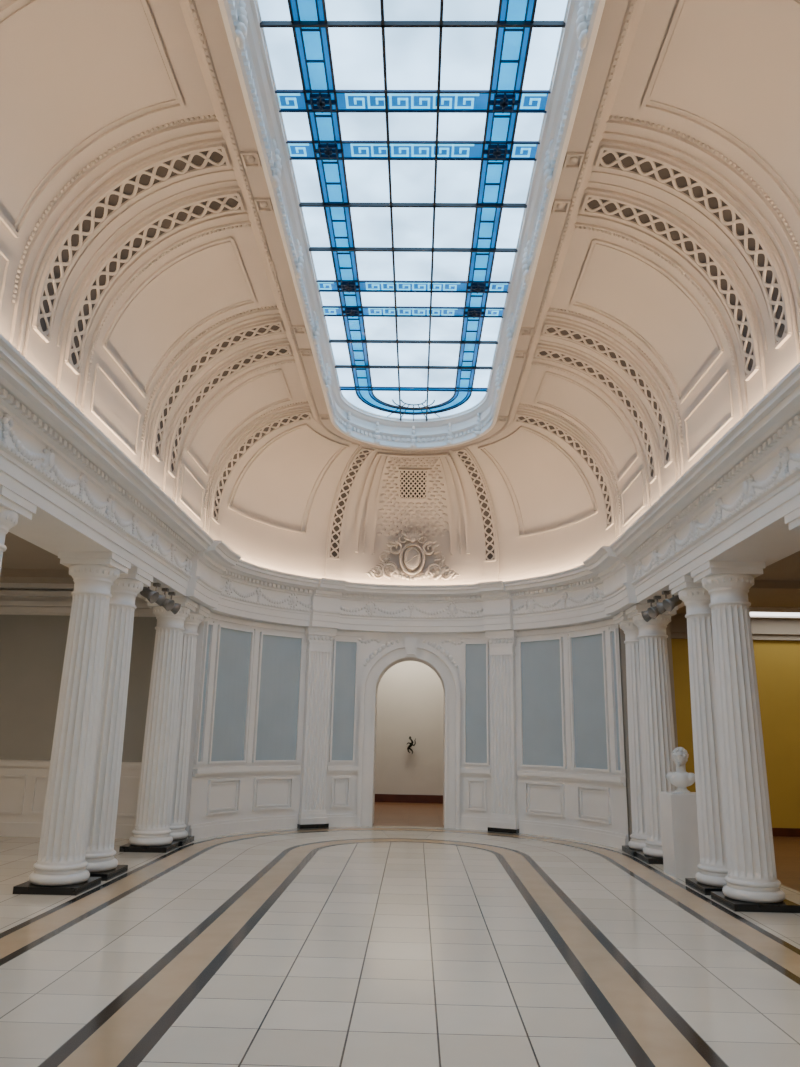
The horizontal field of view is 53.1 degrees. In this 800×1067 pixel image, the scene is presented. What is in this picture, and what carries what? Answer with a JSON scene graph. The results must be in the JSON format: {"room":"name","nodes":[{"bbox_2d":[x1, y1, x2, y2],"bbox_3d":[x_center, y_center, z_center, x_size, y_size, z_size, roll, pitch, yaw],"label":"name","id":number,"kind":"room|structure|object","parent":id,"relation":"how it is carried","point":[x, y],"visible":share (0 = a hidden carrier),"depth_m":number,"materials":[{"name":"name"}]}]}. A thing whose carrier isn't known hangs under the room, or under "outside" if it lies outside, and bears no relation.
{"room":"museum","nodes":[
{"label":"museum","id":0,"kind":"room"},
{"bbox_2d":[0,532,74,583],"bbox_3d":[-5.894,-1.218,4.966,4.160,0.220,16.820,1,-14,1],"label":"ceiling","id":1,"kind":"structure","parent":0,"point":[23,561],"depth_m":11.68,"materials":[{"name":"beige paint"}]},
{"bbox_2d":[0,583,204,838],"bbox_3d":[-5.523,2.694,12.637,4.670,3.950,0.420,1,-14,1],"label":"wall","id":2,"kind":"structure","parent":0,"point":[35,617],"depth_m":12.65,"materials":[{"name":"grey paint"}]},
{"bbox_2d":[0,802,799,1066],"bbox_3d":[0.770,3.658,7.676,17.500,0.100,24.700,1,-14,1],"label":"floor","id":3,"kind":"structure","parent":0,"point":[363,946],"depth_m":5.94,"materials":[{"name":"tile"}]},
{"bbox_2d":[0,486,36,573],"bbox_3d":[-3.539,1.381,6.340,0.640,3.500,0.640,1,-14,1],"label":"column","id":4,"kind":"structure","parent":3,"relation":"on","point":[13,508],"depth_m":6.69,"materials":[{"name":"white paint"}]},
{"bbox_2d":[13,551,130,895],"bbox_3d":[-3.495,1.972,8.687,0.640,3.500,0.640,1,-14,1],"label":"column","id":5,"kind":"structure","parent":3,"relation":"on","point":[60,866],"depth_m":8.50,"materials":[{"name":"white stone"}]},
{"bbox_2d":[85,567,152,880],"bbox_3d":[-3.481,2.172,9.482,0.640,3.500,0.640,1,-14,1],"label":"column","id":6,"kind":"structure","parent":3,"relation":"on","point":[100,852],"depth_m":9.33,"materials":[{"name":"white stone"}]},
{"bbox_2d":[119,597,197,852],"bbox_3d":[-3.442,2.695,11.556,0.640,3.500,0.640,1,-14,1],"label":"column","id":7,"kind":"structure","parent":3,"relation":"on","point":[151,833],"depth_m":11.36,"materials":[{"name":"white stone"}]},
{"bbox_2d":[169,604,209,845],"bbox_3d":[-3.400,2.856,12.196,0.640,3.500,0.640,1,-14,1],"label":"column","id":8,"kind":"structure","parent":3,"relation":"on","point":[177,825],"depth_m":12.06,"materials":[{"name":"white stone"}]},
{"bbox_2d":[613,611,646,856],"bbox_3d":[3.658,2.955,12.038,0.640,3.500,0.640,1,-14,1],"label":"column","id":9,"kind":"structure","parent":3,"relation":"on","point":[638,836],"depth_m":11.91,"materials":[{"name":"white stone"}]},
{"bbox_2d":[625,604,677,863],"bbox_3d":[3.676,2.794,11.398,0.640,3.500,0.640,1,-14,1],"label":"column","id":10,"kind":"structure","parent":3,"relation":"on","point":[658,736],"depth_m":11.30,"materials":[{"name":"white stone"}]},
{"bbox_2d":[659,791,699,877],"bbox_3d":[3.571,3.739,9.965,0.480,0.965,0.480,1,-14,1],"label":"pedestal","id":11,"kind":"object","parent":3,"relation":"on","point":[679,820],"visible":0.64,"depth_m":9.78,"materials":[{"name":"paint"}]},
{"bbox_2d":[666,747,694,793],"bbox_3d":[3.565,2.998,10.152,0.377,0.563,0.243,-9,-17,35],"label":"bust","id":12,"kind":"object","parent":11,"relation":"on","point":[680,778],"visible":0.99,"depth_m":10.09,"materials":[{"name":"white stone"}]},
{"bbox_2d":[669,576,726,894],"bbox_3d":[3.637,2.272,9.323,0.640,3.500,0.640,1,-14,1],"label":"column","id":13,"kind":"structure","parent":3,"relation":"on","point":[712,867],"depth_m":9.18,"materials":[{"name":"white stone"}]},
{"bbox_2d":[691,561,799,912],"bbox_3d":[3.622,2.071,8.528,0.640,3.500,0.640,1,-14,1],"label":"column","id":14,"kind":"structure","parent":3,"relation":"on","point":[752,885],"depth_m":8.34,"materials":[{"name":"white stone"}]},
{"bbox_2d":[784,507,799,530],"bbox_3d":[3.578,1.480,6.182,0.640,3.500,0.640,1,-14,1],"label":"column","id":15,"kind":"structure","parent":3,"relation":"on","point":[793,518],"depth_m":6.77,"materials":[{"name":"white paint"}]},
{"bbox_2d":[0,0,799,584],"bbox_3d":[0.072,-2.338,6.255,6.180,2.333,18.990,1,-14,1],"label":"ceiling","id":16,"kind":"structure","parent":0,"point":[70,69],"depth_m":8.11,"materials":[{"name":"paint"}]},
{"bbox_2d":[0,0,799,554],"bbox_3d":[0.109,-1.847,8.234,6.200,2.336,14.844,1,-14,1],"label":"trim","id":17,"kind":"structure","parent":16,"relation":"attached to","point":[13,4],"depth_m":7.94,"materials":[{"name":"paint"}]},
{"bbox_2d":[365,529,458,580],"bbox_3d":[0.234,0.406,15.255,1.778,1.012,0.273,1,-14,1],"label":"relief","id":18,"kind":"object","parent":16,"relation":"attached to","point":[412,556],"visible":1,"depth_m":15.18,"materials":[{"name":"paint"}]},
{"bbox_2d":[179,0,645,452],"bbox_3d":[0.085,-3.842,5.896,3.320,0.650,17.560,1,-14,1],"label":"trim","id":19,"kind":"structure","parent":16,"relation":"attached to","point":[229,42],"depth_m":7.58,"materials":[{"name":"paint"}]},
{"bbox_2d":[260,0,565,420],"bbox_3d":[0.092,-3.937,6.177,2.360,0.050,16.058,1,-14,1],"label":"muntins","id":20,"kind":"object","parent":19,"relation":"attached to","point":[327,149],"visible":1,"depth_m":7.61,"materials":[{"name":"metal"}]},
{"bbox_2d":[279,0,547,411],"bbox_3d":[0.091,-3.990,6.070,2.360,0.006,15.825,1,-14,1],"label":"glass","id":21,"kind":"object","parent":20,"relation":"attached to","point":[307,8],"visible":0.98,"depth_m":7.55,"materials":[{"name":"blue glass"}]},
{"bbox_2d":[399,468,427,499],"bbox_3d":[0.247,-0.923,15.022,0.547,0.455,0.571,1,-14,1],"label":"ceiling vent","id":22,"kind":"object","parent":16,"relation":"in","point":[413,483],"visible":1,"depth_m":15.06,"materials":[{"name":"metal"}]},
{"bbox_2d":[188,612,628,848],"bbox_3d":[0.165,3.350,13.983,6.650,3.550,3.144,1,-14,1],"label":"wall","id":23,"kind":"structure","parent":0,"point":[246,776],"depth_m":13.94,"materials":[{"name":"white paint"}]},
{"bbox_2d":[140,580,158,602],"bbox_3d":[-3.229,0.741,10.296,0.250,0.318,0.178,1,-14,1],"label":"track spotlight","id":24,"kind":"object","parent":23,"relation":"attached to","point":[152,596],"visible":0.89,"depth_m":10.27,"materials":[{"name":"metal"}]},
{"bbox_2d":[153,583,165,605],"bbox_3d":[-3.225,0.810,10.605,0.238,0.302,0.170,11,-17,-35],"label":"track spotlight","id":25,"kind":"object","parent":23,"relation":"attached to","point":[160,601],"visible":0.61,"depth_m":10.58,"materials":[{"name":"metal"}]},
{"bbox_2d":[162,588,174,610],"bbox_3d":[-3.212,0.911,10.977,0.248,0.314,0.168,-6,-16,26],"label":"track spotlight","id":26,"kind":"object","parent":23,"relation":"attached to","point":[168,604],"visible":0.59,"depth_m":10.96,"materials":[{"name":"metal"}]},
{"bbox_2d":[168,592,180,613],"bbox_3d":[-3.219,0.982,11.274,0.243,0.308,0.170,11,-17,-34],"label":"track spotlight","id":27,"kind":"object","parent":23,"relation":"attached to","point":[175,609],"visible":0.52,"depth_m":11.25,"materials":[{"name":"metal"}]},
{"bbox_2d":[297,626,336,828],"bbox_3d":[-1.502,3.454,14.422,0.570,3.500,0.195,9,-16,-28],"label":"pilaster","id":28,"kind":"object","parent":23,"relation":"attached to","point":[312,814],"visible":1,"depth_m":14.39,"materials":[{"name":"paint"}]},
{"bbox_2d":[0,333,799,633],"bbox_3d":[0.052,-0.788,6.324,7.960,0.835,19.880,1,-14,1],"label":"trim","id":29,"kind":"structure","parent":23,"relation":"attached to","point":[758,532],"depth_m":9.15,"materials":[{"name":"white paint"}]},
{"bbox_2d":[0,414,799,615],"bbox_3d":[0.045,-0.887,5.968,6.550,0.273,19.174,1,-14,1],"label":"garland","id":30,"kind":"object","parent":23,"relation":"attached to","point":[48,458],"visible":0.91,"depth_m":9.00,"materials":[{"name":"white paint"}]},
{"bbox_2d":[485,630,518,833],"bbox_3d":[1.845,3.500,14.348,0.570,3.500,0.195,-7,-16,30],"label":"pilaster","id":31,"kind":"object","parent":23,"relation":"attached to","point":[504,818],"visible":1,"depth_m":14.32,"materials":[{"name":"paint"}]},
{"bbox_2d":[641,599,654,621],"bbox_3d":[3.489,1.076,11.125,0.243,0.308,0.170,-10,-18,36],"label":"track spotlight","id":32,"kind":"object","parent":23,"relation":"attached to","point":[645,615],"visible":0.54,"depth_m":11.10,"materials":[{"name":"metal"}]},
{"bbox_2d":[647,596,660,618],"bbox_3d":[3.471,1.004,10.829,0.248,0.314,0.168,7,-15,-23],"label":"track spotlight","id":33,"kind":"object","parent":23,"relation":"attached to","point":[653,612],"visible":0.56,"depth_m":10.82,"materials":[{"name":"metal"}]},
{"bbox_2d":[656,591,669,613],"bbox_3d":[3.470,0.904,10.456,0.238,0.302,0.170,-10,-18,38],"label":"track spotlight","id":34,"kind":"object","parent":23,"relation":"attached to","point":[659,605],"visible":0.53,"depth_m":10.44,"materials":[{"name":"metal"}]},
{"bbox_2d":[662,590,681,611],"bbox_3d":[3.462,0.834,10.147,0.250,0.318,0.178,1,-14,1],"label":"track spotlight","id":35,"kind":"object","parent":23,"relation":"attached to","point":[670,604],"visible":0.77,"depth_m":10.12,"materials":[{"name":"metal"}]},
{"bbox_2d":[375,661,443,794],"bbox_3d":[0.287,4.530,20.204,6.400,4.300,0.200,1,-14,1],"label":"wall","id":36,"kind":"structure","parent":0,"point":[410,694],"depth_m":20.00,"materials":[{"name":"beige paint"}]},
{"bbox_2d":[375,794,442,803],"bbox_3d":[0.245,6.493,19.586,6.400,0.190,0.040,1,-14,1],"label":"baseboard","id":37,"kind":"structure","parent":36,"relation":"attached to","point":[395,798],"depth_m":19.57,"materials":[{"name":"red wood"}]},
{"bbox_2d":[407,736,415,753],"bbox_3d":[0.280,5.245,19.817,0.183,0.431,0.158,-11,-18,40],"label":"wall sculpture","id":38,"kind":"object","parent":36,"relation":"attached to","point":[411,743],"visible":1,"depth_m":19.79,"materials":[{"name":"black metal"}]},
{"bbox_2d":[618,623,677,840],"bbox_3d":[3.931,3.126,13.620,0.840,3.950,2.520,1,-14,1],"label":"wall","id":39,"kind":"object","parent":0,"point":[622,648],"depth_m":12.49,"materials":[{"name":"paint"}]},
{"bbox_2d":[670,614,799,836],"bbox_3d":[7.005,3.435,14.609,5.350,3.950,0.340,1,-14,1],"label":"wall","id":40,"kind":"structure","parent":0,"point":[776,641],"depth_m":14.66,"materials":[{"name":"yellow paint"}]},
{"bbox_2d":[676,551,799,613],"bbox_3d":[6.714,-0.739,5.888,5.660,0.220,19.300,1,-14,1],"label":"ceiling","id":41,"kind":"structure","parent":0,"point":[778,586],"depth_m":11.68,"materials":[{"name":"beige paint"}]},
{"bbox_2d":[749,607,799,618],"bbox_3d":[7.303,1.440,14.404,2.400,0.070,0.800,1,-14,1],"label":"ceiling light panel","id":42,"kind":"object","parent":41,"relation":"attached to","point":[755,612],"visible":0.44,"depth_m":14.36,"materials":[{"name":"white plastic"}]}
]}

